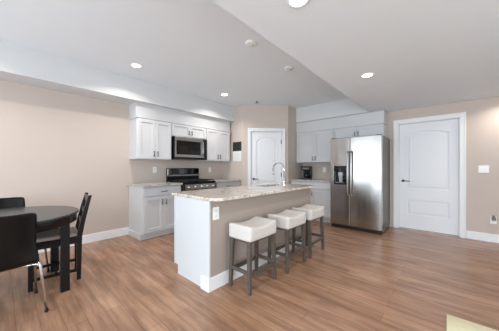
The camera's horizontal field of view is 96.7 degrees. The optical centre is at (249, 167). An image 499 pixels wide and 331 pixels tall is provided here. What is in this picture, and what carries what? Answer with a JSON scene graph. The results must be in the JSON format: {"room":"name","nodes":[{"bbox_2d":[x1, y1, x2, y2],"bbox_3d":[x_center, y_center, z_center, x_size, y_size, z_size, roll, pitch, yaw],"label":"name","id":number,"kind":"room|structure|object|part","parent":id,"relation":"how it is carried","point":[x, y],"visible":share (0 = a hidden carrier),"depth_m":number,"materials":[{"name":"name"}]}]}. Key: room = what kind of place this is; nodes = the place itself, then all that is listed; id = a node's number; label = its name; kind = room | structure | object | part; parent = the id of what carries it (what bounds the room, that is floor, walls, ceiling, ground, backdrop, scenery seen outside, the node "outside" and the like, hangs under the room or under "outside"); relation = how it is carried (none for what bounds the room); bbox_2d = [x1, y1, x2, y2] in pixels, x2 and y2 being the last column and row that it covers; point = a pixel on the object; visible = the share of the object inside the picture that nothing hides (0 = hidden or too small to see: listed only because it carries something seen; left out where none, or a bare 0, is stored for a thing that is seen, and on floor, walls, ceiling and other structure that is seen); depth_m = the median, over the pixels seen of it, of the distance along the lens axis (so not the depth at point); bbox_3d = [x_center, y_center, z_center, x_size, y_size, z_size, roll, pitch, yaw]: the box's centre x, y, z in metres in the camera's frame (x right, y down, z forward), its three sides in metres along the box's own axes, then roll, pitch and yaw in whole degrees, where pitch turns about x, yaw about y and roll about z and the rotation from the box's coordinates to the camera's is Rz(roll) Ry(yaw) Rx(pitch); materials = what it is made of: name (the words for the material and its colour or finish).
{"room":"kitchen","nodes":[
{"label":"kitchen","id":0,"kind":"room"},
{"bbox_2d":[0,80,222,235],"bbox_3d":[-2.338,-0.139,3.839,0.120,2.653,8.060,0,0,42],"label":"wall","id":1,"kind":"structure","parent":0,"point":[57,147],"depth_m":3.36,"materials":[{"name":"beige paint"}]},
{"bbox_2d":[38,227,128,252],"bbox_3d":[-3.520,1.123,2.411,0.016,0.130,4.115,0,0,42],"label":"baseboard","id":2,"kind":"structure","parent":1,"relation":"attached to","point":[104,235],"depth_m":3.64,"materials":[{"name":"white paint"}]},
{"bbox_2d":[0,40,233,121],"bbox_3d":[-2.630,-1.291,3.122,0.400,0.348,6.360,0,0,42],"label":"soffit","id":3,"kind":"structure","parent":1,"relation":"attached to","point":[18,64],"depth_m":3.23,"materials":[{"name":"paint"}]},
{"bbox_2d":[129,118,170,159],"bbox_3d":[-1.796,-0.497,4.068,0.384,0.700,0.628,0,0,42],"label":"upper cabinet","id":4,"kind":"object","parent":1,"relation":"attached to","point":[149,139],"visible":1,"depth_m":3.92,"materials":[{"name":"white paint"}]},
{"bbox_3d":[-1.786,-0.501,3.856,0.020,0.684,0.300,0,0,42],"label":"cabinet door","id":5,"kind":"part","parent":4,"relation":"part of","materials":[{"name":"white paint"}]},
{"bbox_3d":[-1.584,-0.501,4.082,0.020,0.684,0.300,0,0,42],"label":"cabinet door","id":6,"kind":"part","parent":4,"relation":"part of","materials":[{"name":"white paint"}]},
{"bbox_2d":[129,102,229,131],"bbox_3d":[-1.299,-0.983,4.652,0.350,0.268,2.185,0,0,42],"label":"trim","id":7,"kind":"structure","parent":1,"relation":"attached to","point":[137,109],"depth_m":4.29,"materials":[{"name":"white paint"}]},
{"bbox_2d":[171,123,205,138],"bbox_3d":[-1.322,-0.726,4.600,0.384,0.243,0.795,0,0,42],"label":"upper cabinet","id":8,"kind":"object","parent":1,"relation":"attached to","point":[179,130],"visible":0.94,"depth_m":4.46,"materials":[{"name":"white paint"}]},
{"bbox_3d":[-1.340,-0.730,4.356,0.020,0.227,0.384,0,0,42],"label":"cabinet door","id":9,"kind":"part","parent":8,"relation":"part of","materials":[{"name":"white paint"}]},
{"bbox_2d":[171,136,206,160],"bbox_3d":[-1.286,-0.379,4.583,0.456,0.438,0.758,0,0,42],"label":"microwave","id":10,"kind":"object","parent":8,"relation":"attached to","point":[182,148],"visible":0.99,"depth_m":4.41,"materials":[{"name":"silver metal"}]},
{"bbox_3d":[-1.201,-0.401,4.446,0.030,0.391,0.643,0,0,42],"label":"door","id":11,"kind":"part","parent":10,"relation":"part of","materials":[{"name":"metal"}]},
{"bbox_3d":[-0.952,-0.396,4.726,0.030,0.401,0.100,0,0,42],"label":"control panel","id":12,"kind":"part","parent":10,"relation":"part of","materials":[{"name":"black glass"}]},
{"bbox_3d":[-1.082,-0.730,4.645,0.020,0.227,0.384,0,0,42],"label":"cabinet door","id":13,"kind":"part","parent":8,"relation":"part of","materials":[{"name":"white paint"}]},
{"bbox_2d":[197,129,229,161],"bbox_3d":[-0.821,-0.497,5.162,0.384,0.700,0.710,0,0,42],"label":"upper cabinet","id":14,"kind":"object","parent":1,"relation":"attached to","point":[218,142],"visible":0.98,"depth_m":5.03,"materials":[{"name":"white paint"}]},
{"bbox_3d":[-0.824,-0.501,4.934,0.020,0.684,0.342,0,0,42],"label":"cabinet door","id":15,"kind":"part","parent":14,"relation":"part of","materials":[{"name":"white paint"}]},
{"bbox_3d":[-0.595,-0.501,5.192,0.020,0.684,0.342,0,0,42],"label":"cabinet door","id":16,"kind":"part","parent":14,"relation":"part of","materials":[{"name":"white paint"}]},
{"bbox_2d":[0,0,498,111],"bbox_3d":[0.260,-1.345,1.524,7.080,0.441,8.060,0,0,42],"label":"ceiling","id":17,"kind":"structure","parent":0,"point":[420,53],"depth_m":2.34,"materials":[{"name":"paint"}]},
{"bbox_2d":[130,63,141,67],"bbox_3d":[-1.624,-1.462,3.183,0.158,0.005,0.158,0,0,42],"label":"recessed light","id":18,"kind":"object","parent":17,"relation":"in","point":[136,65],"visible":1,"depth_m":3.18,"materials":[{"name":"white paint"}]},
{"bbox_2d":[245,40,256,46],"bbox_3d":[0.020,-1.456,2.610,0.136,0.019,0.136,0,0,42],"label":"smoke detector","id":19,"kind":"object","parent":17,"relation":"attached to","point":[250,43],"depth_m":2.59,"materials":[{"name":"white plastic"}]},
{"bbox_2d":[284,66,292,70],"bbox_3d":[0.577,-1.456,3.265,0.136,0.019,0.136,0,0,42],"label":"smoke detector","id":20,"kind":"object","parent":17,"relation":"attached to","point":[287,68],"depth_m":3.24,"materials":[{"name":"white plastic"}]},
{"bbox_2d":[286,0,309,7],"bbox_3d":[0.326,-1.121,1.485,0.158,0.005,0.158,0,0,42],"label":"recessed light","id":21,"kind":"object","parent":17,"relation":"in","point":[291,3],"visible":1,"depth_m":1.51,"materials":[{"name":"white plastic"}]},
{"bbox_2d":[360,72,374,77],"bbox_3d":[1.433,-1.121,2.696,0.158,0.005,0.158,0,0,42],"label":"recessed light","id":22,"kind":"object","parent":17,"relation":"in","point":[370,74],"visible":1,"depth_m":2.69,"materials":[{"name":"white plastic"}]},
{"bbox_2d":[0,220,498,330],"bbox_3d":[0.260,1.238,1.524,7.080,0.100,8.060,0,0,42],"label":"floor","id":23,"kind":"structure","parent":0,"point":[398,279],"depth_m":2.11,"materials":[{"name":"brown wood"}]},
{"bbox_2d":[0,213,48,311],"bbox_3d":[-1.980,0.769,1.766,0.540,0.837,0.522,0,0,41],"label":"shell chair","id":24,"kind":"object","parent":23,"relation":"on","point":[18,233],"visible":1,"depth_m":1.70,"materials":[{"name":"black leather"}]},
{"bbox_3d":[-1.746,0.975,1.799,0.086,0.399,0.161,0,0,41],"label":"leg","id":25,"kind":"part","parent":24,"relation":"part of","materials":[{"name":"silver metal"}]},
{"bbox_3d":[-2.014,0.964,2.031,0.066,0.421,0.166,0,0,8],"label":"leg","id":26,"kind":"part","parent":24,"relation":"part of","materials":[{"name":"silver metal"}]},
{"bbox_2d":[0,197,49,271],"bbox_3d":[-2.629,0.769,2.440,0.540,0.837,0.522,0,0,26],"label":"shell chair","id":27,"kind":"object","parent":23,"relation":"on","point":[12,202],"visible":0.14,"depth_m":2.61,"materials":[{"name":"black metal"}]},
{"bbox_3d":[-2.373,0.964,2.515,0.166,0.421,0.066,0,0,-32],"label":"leg","id":28,"kind":"part","parent":27,"relation":"part of","materials":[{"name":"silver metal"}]},
{"bbox_2d":[0,206,78,292],"bbox_3d":[-2.292,0.818,2.043,1.140,0.740,1.140,0,0,42],"label":"dining table","id":29,"kind":"object","parent":23,"relation":"on","point":[48,217],"visible":0.8,"depth_m":2.14,"materials":[{"name":"black wood"}]},
{"bbox_3d":[-2.245,0.830,2.554,0.070,0.716,0.070,0,0,42],"label":"leg","id":30,"kind":"part","parent":29,"relation":"part of","materials":[{"name":"black wood"}]},
{"bbox_3d":[-1.790,0.830,2.148,0.070,0.716,0.070,0,0,42],"label":"leg","id":31,"kind":"part","parent":29,"relation":"part of","materials":[{"name":"black wood"}]},
{"bbox_2d":[28,192,91,291],"bbox_3d":[-2.044,0.746,2.410,0.507,0.885,0.380,0,0,-41],"label":"dining chair","id":32,"kind":"object","parent":23,"relation":"on","point":[77,240],"visible":0.62,"depth_m":2.36,"materials":[{"name":"black wood"}]},
{"bbox_3d":[-2.103,0.972,2.130,0.036,0.432,0.034,0,0,-41],"label":"leg","id":33,"kind":"part","parent":32,"relation":"part of","materials":[{"name":"black wood"}]},
{"bbox_2d":[36,227,77,242],"bbox_3d":[-2.084,0.711,2.374,0.380,0.046,0.366,0,0,-41],"label":"seat cushion","id":34,"kind":"object","parent":32,"relation":"on","point":[49,235],"visible":0.53,"depth_m":2.29,"materials":[{"name":"beige fabric"}]},
{"bbox_3d":[-2.077,0.779,2.381,0.390,0.047,0.368,0,0,-41],"label":"seat rail","id":35,"kind":"part","parent":32,"relation":"part of","materials":[{"name":"black wood"}]},
{"bbox_3d":[-2.083,0.746,2.376,0.405,0.020,0.380,0,0,-41],"label":"seat","id":36,"kind":"part","parent":32,"relation":"part of","materials":[{"name":"beige fabric"}]},
{"bbox_3d":[-2.017,0.746,2.663,0.132,0.885,0.032,0,0,-41],"label":"leg","id":37,"kind":"part","parent":32,"relation":"part of","materials":[{"name":"black wood"}]},
{"bbox_3d":[-1.790,0.746,2.404,0.132,0.885,0.032,0,0,-41],"label":"leg","id":38,"kind":"part","parent":32,"relation":"part of","materials":[{"name":"black wood"}]},
{"bbox_2d":[129,185,180,240],"bbox_3d":[-1.690,0.751,3.998,0.632,0.874,0.702,0,0,42],"label":"base cabinet","id":39,"kind":"object","parent":23,"relation":"on","point":[151,209],"visible":0.81,"depth_m":3.76,"materials":[{"name":"white paint"}]},
{"bbox_3d":[-1.594,0.775,3.696,0.020,0.575,0.332,0,0,42],"label":"cabinet door","id":40,"kind":"part","parent":39,"relation":"part of","materials":[{"name":"white paint"}]},
{"bbox_2d":[127,182,182,186],"bbox_3d":[-1.696,0.296,3.992,0.634,0.033,0.722,0,0,42],"label":"countertop","id":41,"kind":"structure","parent":39,"relation":"on","point":[146,184],"depth_m":3.88,"materials":[{"name":"grey stone"}]},
{"bbox_3d":[-1.483,0.404,3.821,0.021,0.139,0.666,0,0,42],"label":"drawer","id":42,"kind":"part","parent":39,"relation":"part of","materials":[{"name":"white paint"}]},
{"bbox_3d":[-1.371,0.775,3.945,0.020,0.575,0.332,0,0,42],"label":"cabinet door","id":43,"kind":"part","parent":39,"relation":"part of","materials":[{"name":"white paint"}]},
{"bbox_2d":[166,168,215,190],"bbox_3d":[-1.163,0.586,4.514,0.716,1.145,0.760,0,0,42],"label":"range","id":44,"kind":"object","parent":23,"relation":"on","point":[190,179],"visible":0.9,"depth_m":4.49,"materials":[{"name":"black metal"}]},
{"bbox_3d":[-1.392,0.100,4.718,0.014,0.153,0.750,0,0,42],"label":"backguard panel","id":45,"kind":"part","parent":44,"relation":"part of","materials":[{"name":"metal"}]},
{"bbox_2d":[167,180,215,183],"bbox_3d":[-1.180,0.288,4.529,0.610,0.030,0.760,0,0,42],"label":"cooktop","id":46,"kind":"object","parent":44,"relation":"in","point":[178,181],"depth_m":4.36,"materials":[{"name":"black metal"}]},
{"bbox_3d":[-0.955,0.364,4.328,0.055,0.097,0.754,0,0,42],"label":"control panel","id":47,"kind":"part","parent":44,"relation":"part of","materials":[{"name":"metal"}]},
{"bbox_2d":[216,181,239,187],"bbox_3d":[-0.685,0.751,5.125,0.632,0.874,0.775,0,0,42],"label":"base cabinet","id":48,"kind":"object","parent":23,"relation":"on","point":[234,183],"visible":0.16,"depth_m":4.92,"materials":[{"name":"white paint"}]},
{"bbox_2d":[212,179,240,182],"bbox_3d":[-0.686,0.296,5.124,0.634,0.033,0.779,0,0,42],"label":"countertop","id":49,"kind":"structure","parent":48,"relation":"on","point":[216,180],"depth_m":4.97,"materials":[{"name":"grey stone"}]},
{"bbox_2d":[174,186,309,292],"bbox_3d":[0.057,0.756,3.122,0.702,0.864,2.123,0,0,42],"label":"kitchen island","id":50,"kind":"object","parent":23,"relation":"on","point":[201,242],"visible":0.69,"depth_m":2.35,"materials":[{"name":"beige paint"}]},
{"bbox_3d":[-0.661,0.756,2.375,0.527,0.864,0.016,0,0,42],"label":"panel","id":51,"kind":"part","parent":50,"relation":"part of","materials":[{"name":"white paint"}]},
{"bbox_3d":[-0.421,0.756,2.157,0.111,0.864,0.022,0,0,42],"label":"corner post","id":52,"kind":"part","parent":50,"relation":"part of","materials":[{"name":"white paint"}]},
{"bbox_2d":[213,207,218,219],"bbox_3d":[-0.329,0.450,2.179,0.009,0.125,0.078,0,0,42],"label":"wall outlet","id":53,"kind":"object","parent":50,"relation":"attached to","point":[215,209],"visible":1,"depth_m":2.17,"materials":[{"name":"white plastic"}]},
{"bbox_2d":[171,183,313,201],"bbox_3d":[0.086,0.307,3.124,0.820,0.032,2.133,0,0,42],"label":"island countertop","id":54,"kind":"structure","parent":50,"relation":"on","point":[228,193],"depth_m":2.70,"materials":[{"name":"beige stone"}]},
{"bbox_2d":[272,162,285,184],"bbox_3d":[0.499,0.100,3.749,0.271,0.382,0.078,0,0,42],"label":"faucet","id":55,"kind":"object","parent":54,"relation":"on","point":[284,178],"visible":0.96,"depth_m":3.67,"materials":[{"name":"silver metal"}]},
{"bbox_3d":[0.489,0.050,3.744,0.247,0.282,0.023,0,0,42],"label":"spout","id":56,"kind":"part","parent":55,"relation":"part of","materials":[{"name":"silver metal"}]},
{"bbox_3d":[0.272,1.123,2.931,0.128,0.130,2.123,0,0,42],"label":"baseboard","id":57,"kind":"part","parent":50,"relation":"part of","materials":[{"name":"white paint"}]},
{"bbox_3d":[0.276,0.756,2.947,0.110,0.864,2.093,0,0,42],"label":"panel","id":58,"kind":"part","parent":50,"relation":"part of","materials":[{"name":"beige paint"}]},
{"bbox_2d":[229,216,276,295],"bbox_3d":[0.040,0.872,2.299,0.300,0.633,0.436,0,0,42],"label":"bar stool","id":59,"kind":"object","parent":23,"relation":"on","point":[256,229],"visible":1,"depth_m":2.21,"materials":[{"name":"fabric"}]},
{"bbox_3d":[-0.177,0.943,2.234,0.051,0.490,0.051,0,0,42],"label":"leg","id":60,"kind":"part","parent":59,"relation":"part of","materials":[{"name":"grey wood"}]},
{"bbox_3d":[0.000,0.943,2.076,0.051,0.490,0.051,0,0,42],"label":"leg","id":61,"kind":"part","parent":59,"relation":"part of","materials":[{"name":"grey wood"}]},
{"bbox_3d":[0.040,0.628,2.299,0.300,0.146,0.434,0,0,42],"label":"seat","id":62,"kind":"part","parent":59,"relation":"part of","materials":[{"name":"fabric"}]},
{"bbox_3d":[0.040,0.707,2.299,0.250,0.022,0.390,0,0,42],"label":"seat frame","id":63,"kind":"part","parent":59,"relation":"part of","materials":[{"name":"white leather"}]},
{"bbox_3d":[0.079,0.943,2.521,0.051,0.490,0.051,0,0,42],"label":"leg","id":64,"kind":"part","parent":59,"relation":"part of","materials":[{"name":"grey wood"}]},
{"bbox_3d":[0.256,0.943,2.363,0.051,0.490,0.051,0,0,42],"label":"leg","id":65,"kind":"part","parent":59,"relation":"part of","materials":[{"name":"grey wood"}]},
{"bbox_2d":[267,209,305,273],"bbox_3d":[0.463,0.872,2.729,0.300,0.633,0.436,0,0,42],"label":"bar stool","id":66,"kind":"object","parent":23,"relation":"on","point":[287,220],"visible":0.88,"depth_m":2.63,"materials":[{"name":"white leather"}]},
{"bbox_3d":[0.247,0.943,2.664,0.051,0.490,0.051,0,0,42],"label":"leg","id":67,"kind":"part","parent":66,"relation":"part of","materials":[{"name":"grey wood"}]},
{"bbox_3d":[0.463,0.628,2.729,0.300,0.146,0.434,0,0,42],"label":"seat","id":68,"kind":"part","parent":66,"relation":"part of","materials":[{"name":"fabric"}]},
{"bbox_3d":[0.424,0.943,2.506,0.051,0.490,0.051,0,0,42],"label":"leg","id":69,"kind":"part","parent":66,"relation":"part of","materials":[{"name":"grey wood"}]},
{"bbox_3d":[0.463,0.707,2.729,0.250,0.022,0.390,0,0,42],"label":"seat frame","id":70,"kind":"part","parent":66,"relation":"part of","materials":[{"name":"white leather"}]},
{"bbox_3d":[0.680,0.943,2.793,0.051,0.490,0.051,0,0,42],"label":"leg","id":71,"kind":"part","parent":66,"relation":"part of","materials":[{"name":"grey wood"}]},
{"bbox_2d":[292,204,323,257],"bbox_3d":[0.837,0.872,3.155,0.300,0.633,0.436,0,0,42],"label":"bar stool","id":72,"kind":"object","parent":23,"relation":"on","point":[313,212],"visible":0.73,"depth_m":3.07,"materials":[{"name":"white leather"}]},
{"bbox_3d":[0.620,0.943,3.090,0.051,0.490,0.051,0,0,42],"label":"leg","id":73,"kind":"part","parent":72,"relation":"part of","materials":[{"name":"grey wood"}]},
{"bbox_3d":[0.877,0.943,3.378,0.051,0.490,0.051,0,0,42],"label":"leg","id":74,"kind":"part","parent":72,"relation":"part of","materials":[{"name":"grey wood"}]},
{"bbox_3d":[0.837,0.628,3.155,0.300,0.146,0.434,0,0,42],"label":"seat","id":75,"kind":"part","parent":72,"relation":"part of","materials":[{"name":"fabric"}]},
{"bbox_3d":[0.797,0.943,2.933,0.051,0.490,0.051,0,0,42],"label":"leg","id":76,"kind":"part","parent":72,"relation":"part of","materials":[{"name":"grey wood"}]},
{"bbox_3d":[1.054,0.943,3.220,0.051,0.490,0.051,0,0,42],"label":"leg","id":77,"kind":"part","parent":72,"relation":"part of","materials":[{"name":"grey wood"}]},
{"bbox_2d":[291,181,330,222],"bbox_3d":[1.560,0.751,5.178,1.030,0.874,0.634,0,0,42],"label":"base cabinet","id":78,"kind":"object","parent":23,"relation":"on","point":[320,195],"visible":0.29,"depth_m":4.81,"materials":[{"name":"white paint"}]},
{"bbox_2d":[290,179,330,182],"bbox_3d":[1.550,0.296,5.193,0.998,0.033,0.624,0,0,42],"label":"countertop","id":79,"kind":"structure","parent":78,"relation":"on","point":[308,180],"depth_m":5.08,"materials":[{"name":"grey stone"}]},
{"bbox_2d":[301,166,311,178],"bbox_3d":[1.414,0.122,5.487,0.204,0.315,0.267,0,0,32],"label":"coffee maker","id":80,"kind":"object","parent":79,"relation":"on","point":[307,170],"visible":1,"depth_m":5.43,"materials":[{"name":"black plastic"}]},
{"bbox_3d":[1.378,0.404,4.973,1.006,0.139,0.021,0,0,42],"label":"drawer","id":81,"kind":"part","parent":78,"relation":"part of","materials":[{"name":"white paint"}]},
{"bbox_3d":[1.566,0.775,4.805,0.501,0.575,0.020,0,0,42],"label":"cabinet door","id":82,"kind":"part","parent":78,"relation":"part of","materials":[{"name":"white paint"}]},
{"bbox_2d":[331,134,389,234],"bbox_3d":[2.204,0.297,4.441,0.910,1.782,0.827,0,0,42],"label":"refrigerator","id":83,"kind":"object","parent":23,"relation":"on","point":[360,166],"visible":1,"depth_m":4.15,"materials":[{"name":"metal"}]},
{"bbox_3d":[1.801,0.271,4.390,0.375,1.695,0.070,0,0,42],"label":"freezer door","id":84,"kind":"part","parent":83,"relation":"part of","materials":[{"name":"metal"}]},
{"bbox_3d":[1.874,0.108,4.231,0.028,0.867,0.075,0,0,42],"label":"handle","id":85,"kind":"part","parent":83,"relation":"part of","materials":[{"name":"metal"}]},
{"bbox_3d":[1.919,0.108,4.191,0.028,0.867,0.075,0,0,42],"label":"handle","id":86,"kind":"part","parent":83,"relation":"part of","materials":[{"name":"metal"}]},
{"bbox_3d":[2.143,0.271,4.085,0.529,1.695,0.070,0,0,42],"label":"door","id":87,"kind":"part","parent":83,"relation":"part of","materials":[{"name":"metal"}]},
{"bbox_2d":[447,314,497,330],"bbox_3d":[1.500,1.182,0.862,1.100,0.012,1.500,0,0,42],"label":"area rug","id":88,"kind":"object","parent":23,"relation":"on","point":[454,323],"visible":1,"depth_m":1.65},
{"bbox_2d":[223,105,302,185],"bbox_3d":[0.375,-0.139,5.479,2.051,2.653,0.573,0,0,-4],"label":"wall","id":89,"kind":"structure","parent":0,"point":[232,169],"depth_m":5.22,"materials":[{"name":"beige paint"}]},
{"bbox_2d":[233,142,240,160],"bbox_3d":[-0.298,-0.385,5.298,0.284,0.455,0.005,0,0,42],"label":"wall calendar","id":90,"kind":"object","parent":89,"relation":"attached to","point":[236,145],"visible":1,"depth_m":5.30,"materials":[{"name":"white paper"}]},
{"bbox_2d":[233,142,240,150],"bbox_3d":[-0.298,-0.502,5.298,0.284,0.220,0.005,0,0,42],"label":"picture","id":91,"kind":"object","parent":90,"relation":"on","point":[236,145],"depth_m":5.30},
{"bbox_2d":[248,128,284,184],"bbox_3d":[0.397,0.133,5.239,0.878,2.110,0.126,0,0,-3],"label":"door","id":92,"kind":"structure","parent":89,"relation":"in","point":[266,146],"depth_m":5.24,"materials":[{"name":"white paint"}]},
{"bbox_2d":[303,96,498,236],"bbox_3d":[2.946,-0.139,4.447,6.960,2.653,0.120,0,0,42],"label":"wall","id":93,"kind":"structure","parent":0,"point":[482,115],"depth_m":3.65,"materials":[{"name":"beige paint"}]},
{"bbox_2d":[297,129,333,162],"bbox_3d":[1.614,-0.482,5.298,0.950,0.720,0.384,0,0,42],"label":"upper cabinet","id":94,"kind":"object","parent":93,"relation":"attached to","point":[312,147],"visible":0.9,"depth_m":5.17,"materials":[{"name":"white paint"}]},
{"bbox_3d":[1.341,-0.486,5.341,0.462,0.704,0.020,0,0,42],"label":"cabinet door","id":95,"kind":"part","parent":94,"relation":"part of","materials":[{"name":"white paint"}]},
{"bbox_3d":[1.688,-0.486,5.032,0.462,0.704,0.020,0,0,42],"label":"cabinet door","id":96,"kind":"part","parent":94,"relation":"part of","materials":[{"name":"white paint"}]},
{"bbox_2d":[296,98,367,122],"bbox_3d":[1.875,-1.291,5.093,1.620,0.348,0.342,0,0,42],"label":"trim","id":97,"kind":"structure","parent":93,"relation":"attached to","point":[347,106],"depth_m":4.96,"materials":[{"name":"paint"}]},
{"bbox_2d":[296,109,387,133],"bbox_3d":[1.981,-0.982,5.000,1.902,0.280,0.340,0,0,42],"label":"trim","id":98,"kind":"structure","parent":93,"relation":"attached to","point":[376,117],"depth_m":4.74,"materials":[{"name":"white paint"}]},
{"bbox_2d":[333,124,386,138],"bbox_3d":[2.306,-0.725,4.681,0.977,0.235,0.384,0,0,42],"label":"upper cabinet","id":99,"kind":"object","parent":93,"relation":"attached to","point":[370,130],"visible":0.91,"depth_m":4.51,"materials":[{"name":"white paint"}]},
{"bbox_3d":[2.028,-0.729,4.728,0.475,0.219,0.020,0,0,42],"label":"cabinet door","id":100,"kind":"part","parent":99,"relation":"part of","materials":[{"name":"white paint"}]},
{"bbox_3d":[2.385,-0.729,4.410,0.475,0.219,0.020,0,0,42],"label":"cabinet door","id":101,"kind":"part","parent":99,"relation":"part of","materials":[{"name":"white paint"}]},
{"bbox_2d":[393,112,465,237],"bbox_3d":[3.289,0.127,4.111,1.036,2.123,0.126,0,0,42],"label":"door","id":102,"kind":"structure","parent":93,"relation":"in","point":[429,157],"depth_m":4.08,"materials":[{"name":"white paint"}]},
{"bbox_2d":[466,231,498,242],"bbox_3d":[4.528,1.123,2.945,2.360,0.130,0.016,0,0,42],"label":"baseboard","id":103,"kind":"structure","parent":93,"relation":"attached to","point":[481,236],"depth_m":3.60,"materials":[{"name":"white paint"}]},
{"bbox_2d":[478,165,488,172],"bbox_3d":[3.799,0.026,3.600,0.120,0.120,0.010,0,0,42],"label":"light switch","id":104,"kind":"object","parent":93,"relation":"attached to","point":[481,169],"visible":1,"depth_m":3.60,"materials":[{"name":"white plastic"}]},
{"bbox_2d":[490,216,496,223],"bbox_3d":[3.880,0.836,3.528,0.074,0.118,0.009,0,0,42],"label":"wall outlet","id":105,"kind":"object","parent":93,"relation":"attached to","point":[491,221],"visible":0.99,"depth_m":3.53,"materials":[{"name":"white plastic"}]}
]}

